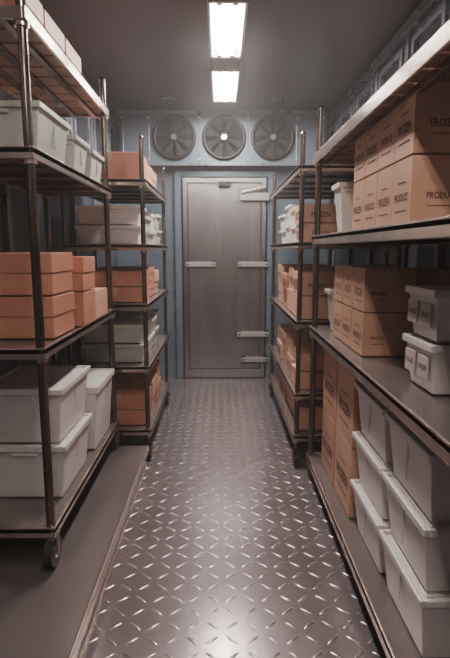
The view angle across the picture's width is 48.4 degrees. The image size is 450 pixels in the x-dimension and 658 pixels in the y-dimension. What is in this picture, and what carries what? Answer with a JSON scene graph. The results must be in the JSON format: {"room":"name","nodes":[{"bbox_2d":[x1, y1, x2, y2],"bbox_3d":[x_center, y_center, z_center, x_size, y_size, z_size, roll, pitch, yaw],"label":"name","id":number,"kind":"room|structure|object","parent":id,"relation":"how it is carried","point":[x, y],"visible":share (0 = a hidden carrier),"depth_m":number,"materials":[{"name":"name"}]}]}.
{"room":"walk-in freezer","nodes":[
{"label":"walk-in freezer","id":0,"kind":"room"},
{"bbox_2d":[0,72,117,375],"bbox_3d":[-1.053,-0.278,1.753,0.090,2.600,6.770,0,9,-1],"label":"wall","id":1,"kind":"structure","parent":0,"point":[14,229],"depth_m":3.08,"materials":[{"name":"metal"}]},
{"bbox_2d":[113,112,331,376],"bbox_3d":[-0.025,-0.792,5.004,2.090,2.600,0.068,0,9,-1],"label":"wall","id":2,"kind":"structure","parent":0,"point":[282,256],"depth_m":4.98,"materials":[{"name":"metal"}]},
{"bbox_2d":[174,171,274,377],"bbox_3d":[-0.004,-0.507,4.952,0.970,2.048,0.136,0,9,-1],"label":"door","id":3,"kind":"structure","parent":2,"relation":"in","point":[223,219],"depth_m":4.96,"materials":[{"name":"metal"}]},
{"bbox_2d":[39,0,421,111],"bbox_3d":[0.008,-1.578,1.492,2.090,0.050,6.640,0,9,-1],"label":"ceiling","id":4,"kind":"structure","parent":0,"point":[309,53],"depth_m":3.27,"materials":[{"name":"paint"}]},
{"bbox_2d":[162,96,175,104],"bbox_3d":[-0.486,-1.978,4.339,0.120,0.049,0.120,0,9,-1],"label":"sprinkler","id":5,"kind":"object","parent":4,"relation":"attached to","point":[169,100],"depth_m":4.31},
{"bbox_2d":[117,108,327,166],"bbox_3d":[-0.019,-1.797,4.718,1.940,0.524,0.193,0,9,-1],"label":"evaporator unit housing","id":6,"kind":"object","parent":4,"relation":"attached to","point":[134,122],"visible":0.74,"depth_m":4.63,"materials":[{"name":"paint"}]},
{"bbox_2d":[152,114,195,159],"bbox_3d":[-0.468,-1.767,4.607,0.406,0.406,0.054,0,9,-1],"label":"fan","id":7,"kind":"object","parent":6,"relation":"attached to","point":[173,135],"visible":1,"depth_m":4.62,"materials":[{"name":"metal"}]},
{"bbox_2d":[202,114,245,159],"bbox_3d":[-0.008,-1.768,4.611,0.406,0.406,0.054,0,9,-1],"label":"fan","id":8,"kind":"object","parent":6,"relation":"attached to","point":[223,135],"visible":1,"depth_m":4.62,"materials":[{"name":"metal"}]},
{"bbox_2d":[251,114,294,159],"bbox_3d":[0.442,-1.769,4.615,0.406,0.406,0.054,0,9,-1],"label":"fan","id":9,"kind":"object","parent":6,"relation":"attached to","point":[272,136],"visible":1,"depth_m":4.62,"materials":[{"name":"metal"}]},
{"bbox_2d":[210,58,240,101],"bbox_3d":[0.000,-1.872,3.794,0.206,0.085,0.740,0,9,-1],"label":"fluorescent ceiling light","id":10,"kind":"object","parent":4,"relation":"attached to","point":[225,72],"visible":1,"depth_m":3.68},
{"bbox_2d":[207,0,247,57],"bbox_3d":[0.009,-1.720,2.836,0.206,0.085,0.740,0,9,-1],"label":"fluorescent ceiling light","id":11,"kind":"object","parent":4,"relation":"attached to","point":[226,18],"visible":1,"depth_m":2.82,"materials":[{"name":"plastic"}]},
{"bbox_2d":[273,96,285,104],"bbox_3d":[0.474,-1.979,4.349,0.120,0.049,0.120,0,9,-1],"label":"sprinkler","id":12,"kind":"object","parent":4,"relation":"attached to","point":[279,100],"depth_m":4.32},
{"bbox_2d":[82,377,386,657],"bbox_3d":[0.008,1.038,1.906,2.090,0.053,6.640,0,9,-1],"label":"floor","id":13,"kind":"structure","parent":0,"point":[228,548],"depth_m":2.17,"materials":[{"name":"metal"}]},
{"bbox_2d":[0,445,148,657],"bbox_3d":[-0.728,0.980,1.717,0.555,0.128,2.700,0,9,-1],"label":"raised platform","id":14,"kind":"object","parent":13,"relation":"on","point":[45,612],"visible":0.83,"depth_m":1.87,"materials":[{"name":"metal"}]},
{"bbox_2d":[0,0,119,567],"bbox_3d":[-0.818,-0.228,2.279,0.382,2.086,1.246,0,9,-1],"label":"shelving rack","id":15,"kind":"object","parent":14,"relation":"on","point":[32,65],"visible":0.76,"depth_m":1.94,"materials":[{"name":"metal"}]},
{"bbox_2d":[0,0,43,25],"bbox_3d":[-0.819,-1.116,1.759,0.280,0.144,0.240,0,9,0],"label":"cardboard box","id":16,"kind":"object","parent":15,"relation":"on","point":[35,7],"visible":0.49,"depth_m":1.78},
{"bbox_2d":[0,100,70,162],"bbox_3d":[-0.810,-0.736,1.931,0.330,0.179,0.360,0,9,0],"label":"plastic storage bin","id":17,"kind":"object","parent":15,"relation":"in","point":[49,129],"visible":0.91,"depth_m":1.78,"materials":[{"name":"plastic"}]},
{"bbox_2d":[0,291,74,338],"bbox_3d":[-0.795,-0.062,2.022,0.300,0.159,0.270,0,9,0],"label":"cardboard box","id":18,"kind":"object","parent":15,"relation":"on","point":[16,311],"visible":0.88,"depth_m":1.90,"materials":[{"name":"cardboard"}]},
{"bbox_2d":[0,252,72,294],"bbox_3d":[-0.795,-0.225,1.997,0.300,0.159,0.270,0,9,-1],"label":"cardboard box","id":19,"kind":"object","parent":18,"relation":"on","point":[15,267],"visible":0.94,"depth_m":1.87,"materials":[{"name":"cardboard"}]},
{"bbox_2d":[0,413,92,496],"bbox_3d":[-0.806,0.550,2.215,0.340,0.229,0.420,0,9,0],"label":"plastic storage bin","id":20,"kind":"object","parent":15,"relation":"in","point":[21,463],"visible":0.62,"depth_m":2.04,"materials":[{"name":"plastic"}]},
{"bbox_2d":[0,365,90,441],"bbox_3d":[-0.806,0.318,2.179,0.340,0.229,0.420,0,9,0],"label":"plastic storage bin","id":21,"kind":"object","parent":20,"relation":"on","point":[19,395],"visible":1,"depth_m":2.02,"materials":[{"name":"plastic"}]},
{"bbox_2d":[42,9,64,52],"bbox_3d":[-0.822,-1.157,2.016,0.280,0.144,0.240,0,9,0],"label":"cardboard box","id":22,"kind":"object","parent":15,"relation":"on","point":[50,27],"visible":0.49,"depth_m":1.99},
{"bbox_2d":[64,38,80,73],"bbox_3d":[-0.824,-1.198,2.272,0.280,0.144,0.240,0,9,-1],"label":"cardboard box","id":23,"kind":"object","parent":15,"relation":"on","point":[70,53],"visible":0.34,"depth_m":2.24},
{"bbox_2d":[64,135,89,173],"bbox_3d":[-0.719,-0.777,2.269,0.160,0.154,0.220,0,9,0],"label":"plastic storage bin","id":24,"kind":"object","parent":15,"relation":"in","point":[76,148],"visible":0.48,"depth_m":2.20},
{"bbox_2d":[74,289,95,325],"bbox_3d":[-0.703,-0.103,2.311,0.160,0.150,0.212,0,9,0],"label":"cardboard box","id":25,"kind":"object","parent":15,"relation":"on","point":[85,301],"visible":0.32,"depth_m":2.23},
{"bbox_2d":[70,256,94,290],"bbox_3d":[-0.698,-0.256,2.286,0.160,0.149,0.210,0,9,-1],"label":"cardboard box","id":26,"kind":"object","parent":25,"relation":"on","point":[83,278],"visible":0.55,"depth_m":2.20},
{"bbox_2d":[85,149,104,182],"bbox_3d":[-0.786,-0.814,2.536,0.300,0.144,0.240,0,9,0],"label":"plastic storage bin","id":27,"kind":"object","parent":15,"relation":"in","point":[94,160],"visible":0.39,"depth_m":2.48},
{"bbox_2d":[84,368,113,448],"bbox_3d":[-0.796,0.422,2.691,0.330,0.334,0.400,0,9,-1],"label":"plastic storage bin","id":28,"kind":"object","parent":15,"relation":"in","point":[99,380],"visible":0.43,"depth_m":2.60,"materials":[{"name":"plastic"}]},
{"bbox_2d":[92,287,107,317],"bbox_3d":[-0.761,-0.139,2.583,0.250,0.135,0.262,0,9,0],"label":"cardboard box","id":29,"kind":"object","parent":15,"relation":"on","point":[100,292],"visible":0.23,"depth_m":2.57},
{"bbox_2d":[60,135,169,458],"bbox_3d":[-0.715,-0.229,3.546,0.512,1.941,1.200,0,9,-1],"label":"shelving rack","id":30,"kind":"object","parent":13,"relation":"on","point":[141,191],"visible":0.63,"depth_m":3.09,"materials":[{"name":"metal"}]},
{"bbox_2d":[74,225,145,243],"bbox_3d":[-0.701,-0.581,3.095,0.393,0.109,0.229,0,9,0],"label":"plastic storage bin","id":31,"kind":"object","parent":30,"relation":"in","point":[87,234],"visible":0.75,"depth_m":3.00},
{"bbox_2d":[74,205,145,224],"bbox_3d":[-0.696,-0.695,3.077,0.393,0.109,0.229,0,9,-1],"label":"plastic storage bin","id":32,"kind":"object","parent":31,"relation":"on","point":[87,214],"visible":0.74,"depth_m":2.98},
{"bbox_2d":[82,337,150,361],"bbox_3d":[-0.690,0.132,3.237,0.388,0.117,0.287,0,9,0],"label":"plastic storage bin","id":33,"kind":"object","parent":30,"relation":"in","point":[95,352],"visible":0.56,"depth_m":3.11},
{"bbox_2d":[84,319,149,342],"bbox_3d":[-0.698,0.010,3.218,0.389,0.117,0.287,0,9,0],"label":"plastic storage bin","id":34,"kind":"object","parent":33,"relation":"on","point":[125,330],"visible":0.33,"depth_m":3.10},
{"bbox_2d":[95,285,148,301],"bbox_3d":[-0.675,-0.226,3.150,0.362,0.090,0.228,0,9,-1],"label":"cardboard box","id":35,"kind":"object","parent":30,"relation":"on","point":[120,293],"visible":0.42,"depth_m":3.04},
{"bbox_2d":[94,270,148,285],"bbox_3d":[-0.677,-0.321,3.135,0.362,0.090,0.228,0,9,-1],"label":"cardboard box","id":36,"kind":"object","parent":35,"relation":"on","point":[119,277],"visible":0.57,"depth_m":3.02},
{"bbox_2d":[97,152,147,179],"bbox_3d":[-0.682,-0.974,3.049,0.380,0.159,0.263,0,9,-1],"label":"cardboard box","id":37,"kind":"object","parent":30,"relation":"on","point":[121,165],"visible":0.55,"depth_m":2.92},
{"bbox_2d":[110,402,150,424],"bbox_3d":[-0.675,0.543,3.260,0.359,0.096,0.205,0,9,-1],"label":"cardboard box","id":38,"kind":"object","parent":30,"relation":"on","point":[125,416],"visible":0.23,"depth_m":3.16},
{"bbox_2d":[110,386,150,408],"bbox_3d":[-0.671,0.443,3.244,0.359,0.096,0.205,0,9,-1],"label":"cardboard box","id":39,"kind":"object","parent":38,"relation":"on","point":[127,397],"visible":0.61,"depth_m":3.15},
{"bbox_2d":[147,164,152,183],"bbox_3d":[-0.690,-1.014,3.344,0.373,0.146,0.274,0,9,0],"label":"cardboard box","id":40,"kind":"object","parent":30,"relation":"on","point":[149,170],"visible":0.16,"depth_m":3.33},
{"bbox_2d":[146,230,154,243],"bbox_3d":[-0.676,-0.616,3.381,0.371,0.088,0.287,0,9,0],"label":"plastic storage bin","id":41,"kind":"object","parent":30,"relation":"in","point":[149,234],"visible":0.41,"depth_m":3.33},
{"bbox_2d":[145,216,152,230],"bbox_3d":[-0.692,-0.709,3.366,0.371,0.088,0.287,0,9,0],"label":"plastic storage bin","id":42,"kind":"object","parent":41,"relation":"on","point":[148,220],"visible":0.24,"depth_m":3.36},
{"bbox_2d":[147,281,153,296],"bbox_3d":[-0.686,-0.273,3.424,0.368,0.097,0.269,0,9,0],"label":"cardboard box","id":43,"kind":"object","parent":30,"relation":"on","point":[151,283],"visible":0.2,"depth_m":3.42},
{"bbox_2d":[95,266,153,281],"bbox_3d":[-0.682,-0.374,3.408,0.368,0.097,0.269,0,9,-1],"label":"cardboard box","id":44,"kind":"object","parent":43,"relation":"on","point":[150,269],"visible":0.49,"depth_m":3.29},
{"bbox_2d":[148,332,154,351],"bbox_3d":[-0.686,0.090,3.517,0.361,0.111,0.218,0,9,0],"label":"plastic storage bin","id":45,"kind":"object","parent":30,"relation":"in","point":[152,334],"visible":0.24,"depth_m":3.51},
{"bbox_2d":[114,315,156,334],"bbox_3d":[-0.672,-0.026,3.498,0.361,0.111,0.218,0,9,0],"label":"plastic storage bin","id":46,"kind":"object","parent":45,"relation":"on","point":[152,318],"visible":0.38,"depth_m":3.52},
{"bbox_2d":[151,393,154,409],"bbox_3d":[-0.681,0.498,3.514,0.346,0.105,0.254,0,9,0],"label":"cardboard box","id":47,"kind":"object","parent":30,"relation":"on","point":[153,397],"visible":0.02,"depth_m":3.50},
{"bbox_2d":[115,373,156,396],"bbox_3d":[-0.663,0.389,3.497,0.346,0.105,0.254,0,9,-1],"label":"cardboard box","id":48,"kind":"object","parent":47,"relation":"on","point":[122,379],"visible":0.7,"depth_m":3.43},
{"bbox_2d":[152,170,156,187],"bbox_3d":[-0.703,-1.058,3.620,0.390,0.147,0.226,0,9,-1],"label":"cardboard box","id":49,"kind":"object","parent":30,"relation":"on","point":[154,180],"visible":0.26,"depth_m":3.60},
{"bbox_2d":[152,325,158,344],"bbox_3d":[-0.686,0.047,3.759,0.363,0.120,0.214,0,9,-1],"label":"plastic storage bin","id":50,"kind":"object","parent":30,"relation":"in","point":[156,327],"visible":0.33,"depth_m":3.73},
{"bbox_2d":[116,309,158,326],"bbox_3d":[-0.685,-0.078,3.739,0.363,0.120,0.214,0,9,0],"label":"plastic storage bin","id":51,"kind":"object","parent":50,"relation":"on","point":[154,312],"visible":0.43,"depth_m":3.63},
{"bbox_2d":[154,281,157,293],"bbox_3d":[-0.698,-0.307,3.689,0.386,0.081,0.206,0,9,0],"label":"cardboard box","id":52,"kind":"object","parent":30,"relation":"on","point":[156,282],"visible":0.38,"depth_m":3.67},
{"bbox_2d":[153,269,158,281],"bbox_3d":[-0.693,-0.393,3.676,0.386,0.082,0.208,0,9,0],"label":"cardboard box","id":53,"kind":"object","parent":52,"relation":"on","point":[156,271],"visible":0.17,"depth_m":3.65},
{"bbox_2d":[155,376,160,399],"bbox_3d":[-0.674,0.445,3.783,0.354,0.127,0.236,0,9,0],"label":"cardboard box","id":54,"kind":"object","parent":30,"relation":"on","point":[158,389],"visible":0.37,"depth_m":3.74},
{"bbox_2d":[115,359,160,380],"bbox_3d":[-0.674,0.314,3.762,0.354,0.127,0.236,0,9,-1],"label":"cardboard box","id":55,"kind":"object","parent":54,"relation":"on","point":[156,368],"visible":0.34,"depth_m":3.65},
{"bbox_2d":[154,230,161,244],"bbox_3d":[-0.691,-0.708,3.884,0.384,0.112,0.208,0,9,0],"label":"plastic storage bin","id":56,"kind":"object","parent":30,"relation":"in","point":[158,232],"visible":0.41,"depth_m":3.81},
{"bbox_2d":[153,214,160,229],"bbox_3d":[-0.695,-0.824,3.865,0.384,0.112,0.208,0,9,-1],"label":"plastic storage bin","id":57,"kind":"object","parent":56,"relation":"on","point":[158,217],"visible":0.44,"depth_m":3.81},
{"bbox_3d":[-0.677,-0.667,3.652,0.330,0.105,0.203,0,9,-1],"label":"plastic storage bin","id":58,"kind":"object","parent":30,"relation":"in","visible":0},
{"bbox_2d":[145,214,155,229],"bbox_3d":[-0.677,-0.777,3.634,0.330,0.105,0.203,0,9,-1],"label":"plastic storage bin","id":59,"kind":"object","parent":58,"relation":"on","point":[152,216],"visible":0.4,"depth_m":3.60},
{"bbox_2d":[268,131,391,465],"bbox_3d":[0.669,-0.242,3.629,0.542,1.941,1.560,0,9,-1],"label":"shelving rack","id":60,"kind":"object","parent":13,"relation":"on","point":[300,184],"visible":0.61,"depth_m":3.02,"materials":[{"name":"metal"}]},
{"bbox_2d":[276,365,280,387],"bbox_3d":[0.600,0.389,4.108,0.341,0.135,0.242,0,9,0],"label":"cardboard box","id":61,"kind":"object","parent":60,"relation":"on","point":[278,372],"visible":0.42,"depth_m":4.08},
{"bbox_2d":[277,338,282,358],"bbox_3d":[0.623,0.154,3.994,0.388,0.114,0.297,0,9,0],"label":"cardboard box","id":62,"kind":"object","parent":60,"relation":"on","point":[279,343],"visible":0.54,"depth_m":3.93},
{"bbox_2d":[278,324,308,341],"bbox_3d":[0.634,0.035,3.976,0.388,0.115,0.297,0,9,-1],"label":"cardboard box","id":63,"kind":"object","parent":62,"relation":"on","point":[280,326],"visible":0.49,"depth_m":3.97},
{"bbox_2d":[278,282,283,302],"bbox_3d":[0.614,-0.292,3.974,0.354,0.144,0.244,0,9,-1],"label":"cardboard box","id":64,"kind":"object","parent":60,"relation":"on","point":[280,289],"visible":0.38,"depth_m":3.94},
{"bbox_2d":[278,264,327,282],"bbox_3d":[0.608,-0.440,3.950,0.356,0.144,0.245,0,9,0],"label":"cardboard box","id":65,"kind":"object","parent":64,"relation":"on","point":[281,267],"visible":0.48,"depth_m":3.83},
{"bbox_2d":[280,373,286,399],"bbox_3d":[0.628,0.436,3.817,0.386,0.133,0.292,0,9,-1],"label":"cardboard box","id":66,"kind":"object","parent":60,"relation":"on","point":[283,386],"visible":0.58,"depth_m":3.74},
{"bbox_2d":[279,229,287,242],"bbox_3d":[0.612,-0.718,3.904,0.342,0.106,0.282,0,9,-1],"label":"plastic storage bin","id":67,"kind":"object","parent":60,"relation":"in","point":[283,233],"visible":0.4,"depth_m":3.84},
{"bbox_2d":[278,214,287,229],"bbox_3d":[0.602,-0.829,3.886,0.342,0.106,0.282,0,9,-1],"label":"plastic storage bin","id":68,"kind":"object","parent":67,"relation":"on","point":[283,218],"visible":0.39,"depth_m":3.80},
{"bbox_2d":[283,347,286,365],"bbox_3d":[0.609,0.200,3.703,0.336,0.116,0.234,0,9,0],"label":"cardboard box","id":69,"kind":"object","parent":60,"relation":"on","point":[284,350],"visible":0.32,"depth_m":3.68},
{"bbox_2d":[282,329,308,350],"bbox_3d":[0.601,0.079,3.684,0.338,0.117,0.236,0,9,-1],"label":"cardboard box","id":70,"kind":"object","parent":69,"relation":"on","point":[285,332],"visible":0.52,"depth_m":3.65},
{"bbox_2d":[283,288,286,305],"bbox_3d":[0.615,-0.233,3.688,0.338,0.115,0.278,0,9,-1],"label":"cardboard box","id":71,"kind":"object","parent":60,"relation":"on","point":[284,290],"visible":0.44,"depth_m":3.72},
{"bbox_2d":[281,272,289,289],"bbox_3d":[0.598,-0.352,3.669,0.338,0.115,0.278,0,9,-1],"label":"cardboard box","id":72,"kind":"object","parent":71,"relation":"on","point":[285,275],"visible":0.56,"depth_m":3.60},
{"bbox_2d":[285,224,292,242],"bbox_3d":[0.624,-0.684,3.614,0.362,0.130,0.241,0,9,0],"label":"plastic storage bin","id":73,"kind":"object","parent":60,"relation":"in","point":[287,227],"visible":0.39,"depth_m":3.55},
{"bbox_2d":[285,204,298,224],"bbox_3d":[0.626,-0.819,3.593,0.362,0.130,0.241,0,9,-1],"label":"plastic storage bin","id":74,"kind":"object","parent":73,"relation":"on","point":[290,206],"visible":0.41,"depth_m":3.56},
{"bbox_2d":[287,288,292,310],"bbox_3d":[0.637,-0.200,3.396,0.396,0.142,0.254,0,9,-1],"label":"cardboard box","id":75,"kind":"object","parent":60,"relation":"on","point":[289,290],"visible":0.17,"depth_m":3.40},
{"bbox_2d":[289,267,334,288],"bbox_3d":[0.644,-0.346,3.372,0.397,0.142,0.254,0,9,0],"label":"cardboard box","id":76,"kind":"object","parent":75,"relation":"on","point":[291,269],"visible":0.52,"depth_m":3.29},
{"bbox_2d":[287,386,293,414],"bbox_3d":[0.630,0.476,3.494,0.357,0.155,0.299,0,9,-1],"label":"cardboard box","id":77,"kind":"object","parent":60,"relation":"on","point":[289,395],"visible":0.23,"depth_m":3.48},
{"bbox_2d":[287,351,294,373],"bbox_3d":[0.606,0.240,3.425,0.332,0.122,0.267,0,9,0],"label":"cardboard box","id":78,"kind":"object","parent":60,"relation":"on","point":[290,359],"visible":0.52,"depth_m":3.42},
{"bbox_2d":[288,334,320,357],"bbox_3d":[0.609,0.113,3.406,0.331,0.122,0.266,0,9,-1],"label":"cardboard box","id":79,"kind":"object","parent":78,"relation":"on","point":[305,338],"visible":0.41,"depth_m":3.33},
{"bbox_2d":[290,225,295,241],"bbox_3d":[0.631,-0.628,3.321,0.362,0.111,0.297,0,9,-1],"label":"plastic storage bin","id":80,"kind":"object","parent":60,"relation":"in","point":[293,228],"visible":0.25,"depth_m":3.34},
{"bbox_2d":[289,206,296,225],"bbox_3d":[0.625,-0.744,3.302,0.362,0.111,0.297,0,9,-1],"label":"plastic storage bin","id":81,"kind":"object","parent":80,"relation":"on","point":[292,210],"visible":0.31,"depth_m":3.34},
{"bbox_2d":[291,363,323,388],"bbox_3d":[0.626,0.293,3.144,0.381,0.106,0.249,0,9,-1],"label":"cardboard box","id":82,"kind":"object","parent":60,"relation":"on","point":[304,375],"visible":0.12,"depth_m":3.02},
{"bbox_2d":[294,346,324,370],"bbox_3d":[0.639,0.184,3.127,0.381,0.105,0.247,0,9,0],"label":"cardboard box","id":83,"kind":"object","parent":82,"relation":"on","point":[305,361],"visible":0.41,"depth_m":3.01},
{"bbox_2d":[293,399,322,429],"bbox_3d":[0.639,0.528,3.189,0.370,0.147,0.261,0,9,-1],"label":"cardboard box","id":84,"kind":"object","parent":60,"relation":"on","point":[304,404],"visible":0.33,"depth_m":3.07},
{"bbox_2d":[292,292,328,318],"bbox_3d":[0.605,-0.149,3.097,0.332,0.134,0.294,0,9,-1],"label":"cardboard box","id":85,"kind":"object","parent":60,"relation":"on","point":[323,309],"visible":0.22,"depth_m":2.95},
{"bbox_2d":[293,271,334,294],"bbox_3d":[0.602,-0.286,3.075,0.333,0.133,0.294,0,9,-1],"label":"cardboard box","id":86,"kind":"object","parent":85,"relation":"on","point":[326,278],"visible":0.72,"depth_m":2.94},
{"bbox_2d":[296,223,337,241],"bbox_3d":[0.640,-0.577,3.015,0.387,0.105,0.265,0,9,-1],"label":"cardboard box","id":87,"kind":"object","parent":60,"relation":"on","point":[325,228],"visible":0.43,"depth_m":2.88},
{"bbox_2d":[295,204,336,224],"bbox_3d":[0.630,-0.686,2.998,0.387,0.105,0.265,0,9,-1],"label":"cardboard box","id":88,"kind":"object","parent":87,"relation":"on","point":[328,211],"visible":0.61,"depth_m":2.87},
{"bbox_2d":[306,19,449,657],"bbox_3d":[0.744,0.024,1.667,0.528,2.032,2.230,0,9,-1],"label":"shelving rack","id":89,"kind":"object","parent":13,"relation":"on","point":[426,414],"visible":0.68,"depth_m":1.69,"materials":[{"name":"metal"}]},
{"bbox_2d":[321,406,336,484],"bbox_3d":[0.695,0.597,2.607,0.321,0.315,0.292,0,9,0],"label":"cardboard box","id":90,"kind":"object","parent":89,"relation":"on","point":[328,425],"visible":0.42,"depth_m":2.59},
{"bbox_2d":[323,349,337,422],"bbox_3d":[0.695,0.281,2.557,0.321,0.315,0.292,0,9,-1],"label":"cardboard box","id":91,"kind":"object","parent":90,"relation":"on","point":[330,363],"visible":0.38,"depth_m":2.54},
{"bbox_2d":[324,288,334,330],"bbox_3d":[0.605,-0.099,2.588,0.160,0.214,0.130,0,9,-1],"label":"plastic storage bin","id":92,"kind":"object","parent":89,"relation":"in","point":[330,291],"visible":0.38,"depth_m":2.57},
{"bbox_2d":[333,300,343,339],"bbox_3d":[0.636,-0.045,2.391,0.201,0.170,0.167,0,9,-1],"label":"cardboard box","id":93,"kind":"object","parent":89,"relation":"on","point":[337,314],"visible":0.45,"depth_m":2.38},
{"bbox_2d":[334,264,386,302],"bbox_3d":[0.636,-0.218,2.364,0.201,0.170,0.167,0,9,0],"label":"cardboard box","id":94,"kind":"object","parent":93,"relation":"on","point":[339,268],"visible":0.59,"depth_m":2.34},
{"bbox_2d":[332,182,354,231],"bbox_3d":[0.606,-0.576,2.406,0.160,0.234,0.160,0,9,0],"label":"plastic storage bin","id":95,"kind":"object","parent":89,"relation":"in","point":[343,191],"visible":0.47,"depth_m":2.35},
{"bbox_2d":[334,426,359,517],"bbox_3d":[0.698,0.645,2.301,0.321,0.315,0.292,0,9,0],"label":"cardboard box","id":96,"kind":"object","parent":89,"relation":"on","point":[346,459],"visible":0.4,"depth_m":2.24,"materials":[{"name":"cardboard"}]},
{"bbox_2d":[336,362,361,447],"bbox_3d":[0.698,0.329,2.251,0.321,0.315,0.292,0,9,0],"label":"cardboard box","id":97,"kind":"object","parent":96,"relation":"on","point":[348,420],"visible":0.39,"depth_m":2.20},
{"bbox_2d":[341,304,355,346],"bbox_3d":[0.638,-0.018,2.218,0.201,0.170,0.167,0,9,0],"label":"cardboard box","id":98,"kind":"object","parent":89,"relation":"on","point":[346,310],"visible":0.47,"depth_m":2.21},
{"bbox_2d":[343,265,397,306],"bbox_3d":[0.638,-0.190,2.191,0.201,0.170,0.167,0,9,0],"label":"cardboard box","id":99,"kind":"object","parent":98,"relation":"on","point":[348,282],"visible":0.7,"depth_m":2.16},
{"bbox_2d":[352,179,364,229],"bbox_3d":[0.709,-0.502,2.049,0.331,0.200,0.162,0,9,0],"label":"cardboard box","id":100,"kind":"object","parent":89,"relation":"on","point":[359,187],"visible":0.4,"depth_m":2.04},
{"bbox_2d":[354,126,366,182],"bbox_3d":[0.709,-0.704,2.017,0.331,0.200,0.162,0,9,0],"label":"cardboard box","id":101,"kind":"object","parent":100,"relation":"on","point":[360,144],"visible":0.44,"depth_m":2.01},
{"bbox_2d":[350,479,390,572],"bbox_3d":[0.707,0.758,1.940,0.360,0.204,0.360,0,9,0],"label":"plastic storage bin","id":102,"kind":"object","parent":89,"relation":"in","point":[369,520],"visible":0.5,"depth_m":1.89,"materials":[{"name":"plastic"}]},
{"bbox_2d":[352,431,393,518],"bbox_3d":[0.707,0.551,1.907,0.360,0.204,0.360,0,9,0],"label":"plastic storage bin","id":103,"kind":"object","parent":102,"relation":"on","point":[371,465],"visible":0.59,"depth_m":1.85,"materials":[{"name":"plastic"}]},
{"bbox_2d":[354,382,392,462],"bbox_3d":[0.707,0.344,1.874,0.360,0.204,0.360,0,9,-1],"label":"plastic storage bin","id":104,"kind":"object","parent":103,"relation":"on","point":[374,425],"visible":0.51,"depth_m":1.82,"materials":[{"name":"plastic"}]},
{"bbox_2d":[363,172,378,227],"bbox_3d":[0.710,-0.476,1.886,0.331,0.200,0.162,0,9,0],"label":"cardboard box","id":105,"kind":"object","parent":89,"relation":"on","point":[371,182],"visible":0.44,"depth_m":1.88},
{"bbox_2d":[365,114,380,176],"bbox_3d":[0.710,-0.679,1.854,0.331,0.200,0.162,0,9,-1],"label":"cardboard box","id":106,"kind":"object","parent":105,"relation":"on","point":[373,135],"visible":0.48,"depth_m":1.85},
{"bbox_2d":[351,309,413,355],"bbox_3d":[0.639,0.010,2.046,0.201,0.170,0.167,0,9,-1],"label":"cardboard box","id":107,"kind":"object","parent":89,"relation":"on","point":[373,333],"visible":0.84,"depth_m":1.97,"materials":[{"name":"cardboard"}]},
{"bbox_2d":[353,267,416,311],"bbox_3d":[0.639,-0.163,2.018,0.201,0.170,0.167,0,9,0],"label":"cardboard box","id":108,"kind":"object","parent":107,"relation":"on","point":[376,289],"visible":0.99,"depth_m":1.94,"materials":[{"name":"cardboard"}]},
{"bbox_2d":[376,165,393,225],"bbox_3d":[0.712,-0.450,1.723,0.331,0.200,0.162,0,9,0],"label":"cardboard box","id":109,"kind":"object","parent":89,"relation":"on","point":[385,176],"visible":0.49,"depth_m":1.71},
{"bbox_2d":[378,100,397,169],"bbox_3d":[0.712,-0.653,1.691,0.331,0.200,0.162,0,9,-1],"label":"cardboard box","id":110,"kind":"object","parent":109,"relation":"on","point":[388,124],"visible":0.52,"depth_m":1.69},
{"bbox_2d":[378,529,449,657],"bbox_3d":[0.711,0.818,1.564,0.360,0.204,0.360,0,9,-1],"label":"plastic storage bin","id":111,"kind":"object","parent":89,"relation":"in","point":[426,614],"visible":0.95,"depth_m":1.44,"materials":[{"name":"plastic"}]},
{"bbox_2d":[382,472,449,590],"bbox_3d":[0.711,0.610,1.532,0.360,0.204,0.360,0,9,0],"label":"plastic storage bin","id":112,"kind":"object","parent":111,"relation":"on","point":[425,543],"visible":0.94,"depth_m":1.42,"materials":[{"name":"plastic"}]},
{"bbox_2d":[385,412,449,520],"bbox_3d":[0.711,0.403,1.499,0.360,0.204,0.360,0,9,0],"label":"plastic storage bin","id":113,"kind":"object","parent":112,"relation":"on","point":[420,470],"visible":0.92,"depth_m":1.41,"materials":[{"name":"plastic"}]},
{"bbox_2d":[391,155,449,223],"bbox_3d":[0.713,-0.424,1.560,0.331,0.200,0.162,0,9,-1],"label":"cardboard box","id":114,"kind":"object","parent":89,"relation":"on","point":[421,183],"visible":0.99,"depth_m":1.48,"materials":[{"name":"cardboard"}]},
{"bbox_2d":[394,82,449,161],"bbox_3d":[0.714,-0.627,1.528,0.331,0.200,0.162,0,9,0],"label":"cardboard box","id":115,"kind":"object","parent":114,"relation":"on","point":[423,120],"visible":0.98,"depth_m":1.46,"materials":[{"name":"cardboard"}]},
{"bbox_2d":[402,333,449,393],"bbox_3d":[0.725,0.103,1.522,0.300,0.149,0.220,0,9,-1],"label":"plastic storage bin","id":116,"kind":"object","parent":89,"relation":"in","point":[427,360],"visible":0.99,"depth_m":1.45,"materials":[{"name":"plastic"}]},
{"bbox_2d":[405,285,449,341],"bbox_3d":[0.725,-0.050,1.498,0.300,0.149,0.220,0,9,-1],"label":"plastic storage bin","id":117,"kind":"object","parent":116,"relation":"on","point":[428,305],"visible":1,"depth_m":1.44,"materials":[{"name":"plastic"}]},
{"bbox_3d":[0.853,-0.003,2.144,0.201,0.165,0.302,0,9,-1],"label":"cardboard box","id":118,"kind":"object","parent":89,"relation":"on","visible":0},
{"bbox_2d":[416,268,449,284],"bbox_3d":[0.853,-0.171,2.118,0.201,0.165,0.302,0,9,-1],"label":"cardboard box","id":119,"kind":"object","parent":118,"relation":"on","point":[425,276],"visible":0.23,"depth_m":1.96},
{"bbox_2d":[327,0,449,268],"bbox_3d":[1.067,-0.281,1.774,0.090,2.600,6.770,0,9,-1],"label":"wall","id":120,"kind":"structure","parent":0,"point":[429,16],"depth_m":2.97,"materials":[{"name":"metal"}]}
]}

